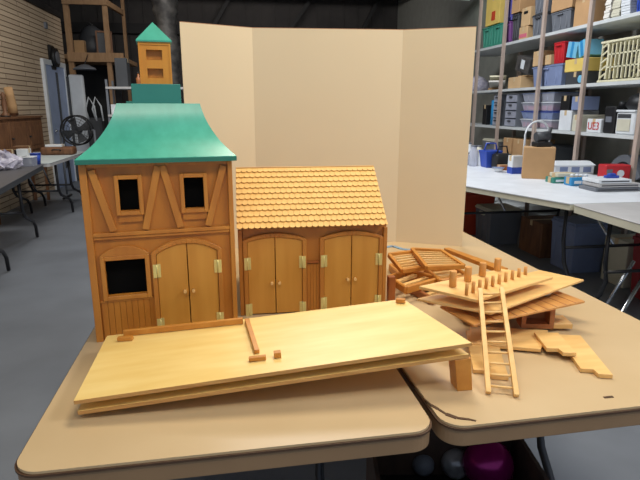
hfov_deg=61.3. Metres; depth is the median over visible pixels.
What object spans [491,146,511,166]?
handbag
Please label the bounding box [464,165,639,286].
work table
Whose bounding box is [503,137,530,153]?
cardboard box
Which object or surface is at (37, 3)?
trim
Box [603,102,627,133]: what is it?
speaker
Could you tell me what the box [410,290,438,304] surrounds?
frame
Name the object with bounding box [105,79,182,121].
wire rack
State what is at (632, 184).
case
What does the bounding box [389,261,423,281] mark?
frame
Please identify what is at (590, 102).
box
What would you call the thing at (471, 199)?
tub
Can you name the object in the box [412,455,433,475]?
ball
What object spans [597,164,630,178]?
case
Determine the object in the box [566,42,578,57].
box
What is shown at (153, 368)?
platform
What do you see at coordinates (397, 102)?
display board
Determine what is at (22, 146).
case
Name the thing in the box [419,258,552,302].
board
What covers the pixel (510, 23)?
storage bin
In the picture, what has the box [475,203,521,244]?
tub
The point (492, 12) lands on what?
print
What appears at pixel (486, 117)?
case
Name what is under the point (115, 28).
beam
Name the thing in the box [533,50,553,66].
cardboard box
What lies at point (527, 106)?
clear bin
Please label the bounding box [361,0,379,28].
brace
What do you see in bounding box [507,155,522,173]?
product box
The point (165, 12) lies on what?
air duct
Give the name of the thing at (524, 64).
box
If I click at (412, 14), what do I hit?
wall
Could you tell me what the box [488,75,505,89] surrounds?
folded papers
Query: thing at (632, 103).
bag
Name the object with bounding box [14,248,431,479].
folding table
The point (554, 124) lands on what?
clear bin
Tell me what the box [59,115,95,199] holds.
fan
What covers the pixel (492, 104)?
cylinder
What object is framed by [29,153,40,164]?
cup
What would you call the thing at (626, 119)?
appliance
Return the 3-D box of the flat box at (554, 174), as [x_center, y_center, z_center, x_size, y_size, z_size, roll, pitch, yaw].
[1.973,-0.523,4.394,0.162,0.051,0.120,-2,14,-8]
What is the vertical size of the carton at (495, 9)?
0.341 m
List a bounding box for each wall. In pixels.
[0,0,64,212]
[397,0,639,232]
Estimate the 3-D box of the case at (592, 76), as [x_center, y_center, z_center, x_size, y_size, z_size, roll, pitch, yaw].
[2.665,-1.607,5.360,0.302,0.121,0.310,-2,14,-8]
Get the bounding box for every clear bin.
[520,111,559,119]
[520,119,558,128]
[522,102,560,111]
[523,92,586,101]
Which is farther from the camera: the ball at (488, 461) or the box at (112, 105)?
the box at (112, 105)
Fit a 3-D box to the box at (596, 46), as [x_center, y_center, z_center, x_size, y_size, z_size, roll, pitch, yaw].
[2.647,-1.870,5.273,0.202,0.170,0.136,-2,14,-8]
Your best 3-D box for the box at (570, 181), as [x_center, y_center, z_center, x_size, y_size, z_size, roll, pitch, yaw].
[2.017,-0.463,4.228,0.172,0.066,0.102,-2,14,-8]
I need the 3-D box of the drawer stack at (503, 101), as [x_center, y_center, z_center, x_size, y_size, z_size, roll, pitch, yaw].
[2.413,-1.674,6.959,0.325,0.390,0.206,-2,14,-8]
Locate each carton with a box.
[16,148,30,155]
[485,0,504,26]
[497,164,507,170]
[508,76,533,88]
[601,234,634,287]
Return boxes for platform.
[74,300,471,414]
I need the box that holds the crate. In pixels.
[366,428,548,479]
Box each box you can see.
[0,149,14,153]
[73,40,86,52]
[111,104,115,113]
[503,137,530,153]
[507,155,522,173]
[511,0,534,13]
[512,139,554,154]
[515,55,533,76]
[519,26,532,39]
[519,215,555,257]
[521,6,535,26]
[521,146,555,178]
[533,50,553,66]
[545,55,553,64]
[545,176,563,182]
[550,172,575,176]
[551,0,575,12]
[564,176,583,185]
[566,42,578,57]
[571,96,599,109]
[573,0,606,26]
[578,39,603,57]
[586,119,603,132]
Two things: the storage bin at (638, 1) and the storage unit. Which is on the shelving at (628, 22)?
the storage bin at (638, 1)
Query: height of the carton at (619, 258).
0.361 m
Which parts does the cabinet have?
door panel, door, door, door panel, leg, door, door panel, leg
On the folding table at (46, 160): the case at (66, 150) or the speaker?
the case at (66, 150)
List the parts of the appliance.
panel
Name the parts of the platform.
wooden strip, wooden strip, wooden strip, wooden strip, leg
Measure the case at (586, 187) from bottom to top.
0.027 m
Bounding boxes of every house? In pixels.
[74,22,237,341]
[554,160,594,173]
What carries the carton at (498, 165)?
on the work table at (480, 180)
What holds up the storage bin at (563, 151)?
on the shelving at (628, 22)
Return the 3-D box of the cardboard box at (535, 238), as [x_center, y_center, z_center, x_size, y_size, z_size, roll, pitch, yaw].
[2.139,-0.039,5.068,0.362,0.321,0.380,-2,14,-8]
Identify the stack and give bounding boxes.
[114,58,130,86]
[492,94,506,125]
[504,93,524,126]
[603,0,613,19]
[611,0,621,17]
[621,0,636,15]
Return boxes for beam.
[61,22,376,34]
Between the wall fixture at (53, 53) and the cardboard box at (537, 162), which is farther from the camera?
the wall fixture at (53, 53)
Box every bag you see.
[0,149,22,170]
[472,75,489,90]
[625,92,639,109]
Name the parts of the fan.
blade, blade, blade, blade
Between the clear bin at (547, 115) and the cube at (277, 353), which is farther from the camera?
the clear bin at (547, 115)
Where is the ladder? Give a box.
[478,287,518,396]
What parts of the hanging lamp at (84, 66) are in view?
lamp shade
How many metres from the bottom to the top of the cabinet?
1.215 m
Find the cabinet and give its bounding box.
[0,116,50,224]
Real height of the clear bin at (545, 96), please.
0.100 m
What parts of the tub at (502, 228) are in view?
lid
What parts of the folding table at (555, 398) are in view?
tape strip, leg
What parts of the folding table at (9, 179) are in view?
leg, leg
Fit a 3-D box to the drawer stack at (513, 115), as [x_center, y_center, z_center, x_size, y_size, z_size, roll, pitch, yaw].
[2.467,-1.588,6.611,0.325,0.390,0.279,-2,14,-8]
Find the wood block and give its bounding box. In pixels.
[386,275,395,300]
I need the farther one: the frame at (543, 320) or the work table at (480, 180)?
the work table at (480, 180)
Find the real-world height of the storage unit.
3.900 m
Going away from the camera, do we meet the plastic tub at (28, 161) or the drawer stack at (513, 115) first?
the plastic tub at (28, 161)
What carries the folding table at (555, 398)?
on the floor
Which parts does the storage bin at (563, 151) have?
lid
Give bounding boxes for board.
[179,21,475,247]
[417,270,583,314]
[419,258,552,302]
[440,291,584,326]
[466,330,508,379]
[470,326,547,351]
[530,315,572,328]
[534,332,575,355]
[560,334,612,378]
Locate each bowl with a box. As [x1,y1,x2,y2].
[492,167,504,171]
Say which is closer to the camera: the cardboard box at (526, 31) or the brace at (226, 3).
the cardboard box at (526, 31)
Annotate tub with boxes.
[21,156,36,166]
[463,192,494,234]
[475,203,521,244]
[550,215,607,272]
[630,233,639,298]
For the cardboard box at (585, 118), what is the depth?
5.31 m
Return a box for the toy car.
[604,173,618,177]
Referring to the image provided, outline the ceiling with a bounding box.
[39,0,397,102]
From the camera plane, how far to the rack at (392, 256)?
1.82 m
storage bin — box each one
[482,26,493,47]
[482,138,503,152]
[493,22,503,45]
[506,21,512,42]
[508,0,514,21]
[512,13,521,40]
[529,144,573,160]
[532,12,551,35]
[532,63,565,86]
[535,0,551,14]
[551,8,574,31]
[554,41,579,63]
[565,57,613,72]
[637,0,639,11]
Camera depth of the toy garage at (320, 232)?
1.58 m
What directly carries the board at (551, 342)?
on the board at (585, 360)
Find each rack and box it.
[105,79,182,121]
[387,250,424,272]
[410,247,465,269]
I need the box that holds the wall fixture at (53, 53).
[47,44,59,69]
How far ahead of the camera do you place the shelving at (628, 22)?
5.77 m
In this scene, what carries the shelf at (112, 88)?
attached to the wire rack at (112, 88)
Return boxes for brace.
[213,0,229,23]
[289,0,311,27]
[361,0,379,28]
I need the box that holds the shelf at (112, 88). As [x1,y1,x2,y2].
[105,87,182,89]
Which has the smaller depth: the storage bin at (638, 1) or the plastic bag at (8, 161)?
the storage bin at (638, 1)
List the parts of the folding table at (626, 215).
leg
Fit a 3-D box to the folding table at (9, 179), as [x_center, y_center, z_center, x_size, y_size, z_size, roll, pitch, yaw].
[-2.969,-0.160,4.667,0.760,0.731,2.357,-4,14,-17]
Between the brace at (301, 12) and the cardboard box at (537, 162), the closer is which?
the cardboard box at (537, 162)
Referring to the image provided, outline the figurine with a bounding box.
[0,92,10,116]
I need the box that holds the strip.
[444,248,507,270]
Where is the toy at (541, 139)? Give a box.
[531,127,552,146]
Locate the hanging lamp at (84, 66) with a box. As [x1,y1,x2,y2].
[73,54,95,70]
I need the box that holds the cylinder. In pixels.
[490,100,493,124]
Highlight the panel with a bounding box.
[66,74,89,179]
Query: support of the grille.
attached to the fan
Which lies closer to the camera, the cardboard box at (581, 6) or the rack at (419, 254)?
the rack at (419, 254)
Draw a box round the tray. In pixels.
[45,144,64,146]
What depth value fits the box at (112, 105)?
6.68 m
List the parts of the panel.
panel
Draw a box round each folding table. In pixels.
[0,164,43,270]
[12,151,84,212]
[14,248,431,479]
[350,232,639,479]
[574,202,639,311]
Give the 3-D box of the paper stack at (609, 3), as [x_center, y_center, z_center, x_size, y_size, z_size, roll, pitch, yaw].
[2.722,-2.104,4.888,0.290,0.226,0.082,-2,14,-8]
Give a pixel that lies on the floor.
(47, 314)
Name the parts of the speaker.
panel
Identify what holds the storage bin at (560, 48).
on the storage bin at (554, 74)
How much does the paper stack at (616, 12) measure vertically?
0.226 m
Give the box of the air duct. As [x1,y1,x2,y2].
[151,0,182,98]
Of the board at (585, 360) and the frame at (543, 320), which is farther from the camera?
the frame at (543, 320)
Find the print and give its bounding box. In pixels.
[491,11,494,20]
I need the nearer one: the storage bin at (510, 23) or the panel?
the storage bin at (510, 23)
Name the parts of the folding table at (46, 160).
leg, leg, leg, leg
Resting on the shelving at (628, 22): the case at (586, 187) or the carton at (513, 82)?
the carton at (513, 82)
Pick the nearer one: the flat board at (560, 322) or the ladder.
the ladder
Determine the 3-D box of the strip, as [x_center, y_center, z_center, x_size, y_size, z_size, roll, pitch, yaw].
[0.519,0.066,1.815,0.037,0.018,0.304,-5,15,-21]
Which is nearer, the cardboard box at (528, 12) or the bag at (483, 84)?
the cardboard box at (528, 12)
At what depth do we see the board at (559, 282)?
1.43 m
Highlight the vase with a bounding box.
[4,87,18,115]
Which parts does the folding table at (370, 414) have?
leg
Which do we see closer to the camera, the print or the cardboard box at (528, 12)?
the cardboard box at (528, 12)
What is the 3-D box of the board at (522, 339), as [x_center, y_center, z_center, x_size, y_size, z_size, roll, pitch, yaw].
[0.496,0.256,1.410,0.209,0.009,0.128,3,14,12]
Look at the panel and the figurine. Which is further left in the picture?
the figurine
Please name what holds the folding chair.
on the floor
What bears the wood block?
on the folding table at (555, 398)
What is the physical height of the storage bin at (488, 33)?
0.259 m
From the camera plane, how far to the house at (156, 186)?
1.40 m
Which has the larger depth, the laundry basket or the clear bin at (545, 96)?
the clear bin at (545, 96)
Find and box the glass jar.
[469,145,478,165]
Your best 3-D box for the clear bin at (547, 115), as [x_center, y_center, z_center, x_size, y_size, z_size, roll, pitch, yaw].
[2.598,-1.408,6.094,0.392,0.085,0.676,-2,14,-8]
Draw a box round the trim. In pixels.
[25,0,61,17]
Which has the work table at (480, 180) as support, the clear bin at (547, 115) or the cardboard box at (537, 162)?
the cardboard box at (537, 162)
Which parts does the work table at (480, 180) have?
leg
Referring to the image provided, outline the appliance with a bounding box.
[615,110,636,134]
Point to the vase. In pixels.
(9, 94)
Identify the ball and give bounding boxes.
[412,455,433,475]
[441,448,465,479]
[462,442,514,479]
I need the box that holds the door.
[40,58,77,189]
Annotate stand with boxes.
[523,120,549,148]
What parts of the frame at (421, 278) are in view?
frame, frame, frame, frame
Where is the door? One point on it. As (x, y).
(54, 81)
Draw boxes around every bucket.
[478,143,502,167]
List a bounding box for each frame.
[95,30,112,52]
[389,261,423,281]
[390,271,440,293]
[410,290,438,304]
[424,269,464,281]
[516,309,555,328]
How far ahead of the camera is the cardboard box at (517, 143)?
6.42 m
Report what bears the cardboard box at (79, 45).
on the storage unit
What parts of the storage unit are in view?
post, rail, panel, post, rail, post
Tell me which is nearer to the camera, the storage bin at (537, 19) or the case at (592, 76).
the case at (592, 76)
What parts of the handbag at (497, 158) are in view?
handle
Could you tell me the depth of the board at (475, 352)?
1.28 m
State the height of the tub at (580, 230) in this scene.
0.420 m
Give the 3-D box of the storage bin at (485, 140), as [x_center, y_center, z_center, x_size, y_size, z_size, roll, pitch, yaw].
[2.440,-1.210,7.272,0.412,0.300,0.375,-2,14,-8]
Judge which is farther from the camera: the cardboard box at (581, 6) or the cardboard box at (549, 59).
the cardboard box at (549, 59)
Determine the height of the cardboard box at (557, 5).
0.241 m
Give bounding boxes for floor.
[0,180,639,479]
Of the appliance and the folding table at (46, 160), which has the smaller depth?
the appliance
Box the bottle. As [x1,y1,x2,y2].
[136,72,140,83]
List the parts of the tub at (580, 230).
lid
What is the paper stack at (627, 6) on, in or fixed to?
on the shelving at (628, 22)
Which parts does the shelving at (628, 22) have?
post, post, post, post, shelf, shelf, shelf, shelf, post, post, post, post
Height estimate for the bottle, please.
0.180 m
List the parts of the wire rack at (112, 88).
post, post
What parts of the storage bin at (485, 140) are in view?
lid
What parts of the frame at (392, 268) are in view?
frame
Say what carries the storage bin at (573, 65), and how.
on the case at (592, 76)
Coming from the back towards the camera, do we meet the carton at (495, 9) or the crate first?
the carton at (495, 9)
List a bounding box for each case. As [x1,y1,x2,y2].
[13,145,32,152]
[40,146,76,154]
[482,105,490,124]
[560,96,574,109]
[565,71,612,84]
[579,184,639,191]
[582,176,631,183]
[582,181,639,187]
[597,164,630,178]
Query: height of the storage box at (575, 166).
0.110 m
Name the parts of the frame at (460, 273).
frame, frame, frame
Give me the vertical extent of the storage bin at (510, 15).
0.288 m
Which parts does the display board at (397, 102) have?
panel, panel, panel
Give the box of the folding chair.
[85,97,104,146]
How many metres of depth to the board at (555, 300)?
1.41 m
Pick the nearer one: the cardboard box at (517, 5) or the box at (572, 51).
the box at (572, 51)
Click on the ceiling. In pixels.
(319, 13)
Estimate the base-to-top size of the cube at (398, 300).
0.011 m
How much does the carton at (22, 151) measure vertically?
0.111 m
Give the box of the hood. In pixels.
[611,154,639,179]
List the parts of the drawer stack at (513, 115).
drawer, drawer, drawer, drawer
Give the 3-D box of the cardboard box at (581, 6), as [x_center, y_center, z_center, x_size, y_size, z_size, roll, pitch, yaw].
[2.678,-2.223,5.196,0.481,0.310,0.270,-2,14,-8]
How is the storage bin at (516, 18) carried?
on the shelving at (628, 22)
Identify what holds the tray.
on the case at (66, 150)
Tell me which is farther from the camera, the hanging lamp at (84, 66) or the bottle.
the hanging lamp at (84, 66)
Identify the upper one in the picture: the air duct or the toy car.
the air duct
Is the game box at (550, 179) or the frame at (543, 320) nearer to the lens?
the frame at (543, 320)
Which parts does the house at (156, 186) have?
corner post, wainscot rail, tower trim, door, door frame, door, corner post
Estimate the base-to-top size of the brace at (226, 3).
1.143 m
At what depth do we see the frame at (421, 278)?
1.75 m
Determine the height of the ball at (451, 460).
0.080 m
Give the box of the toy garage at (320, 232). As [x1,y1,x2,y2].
[236,165,387,315]
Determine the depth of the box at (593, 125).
5.08 m
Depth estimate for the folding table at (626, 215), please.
3.24 m
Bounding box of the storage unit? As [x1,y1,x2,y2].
[61,0,137,128]
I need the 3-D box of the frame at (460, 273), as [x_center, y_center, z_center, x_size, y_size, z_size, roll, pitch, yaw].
[0.428,0.117,1.813,0.122,0.025,0.161,-2,14,-8]
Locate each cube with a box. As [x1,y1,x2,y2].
[274,350,280,357]
[396,298,404,302]
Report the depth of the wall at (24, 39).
7.90 m
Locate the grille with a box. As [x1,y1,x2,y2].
[61,117,89,141]
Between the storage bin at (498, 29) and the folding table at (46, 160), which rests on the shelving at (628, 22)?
the storage bin at (498, 29)
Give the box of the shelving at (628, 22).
[470,0,639,244]
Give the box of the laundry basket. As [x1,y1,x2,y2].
[597,35,639,82]
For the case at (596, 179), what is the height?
0.027 m
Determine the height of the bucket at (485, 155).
0.246 m

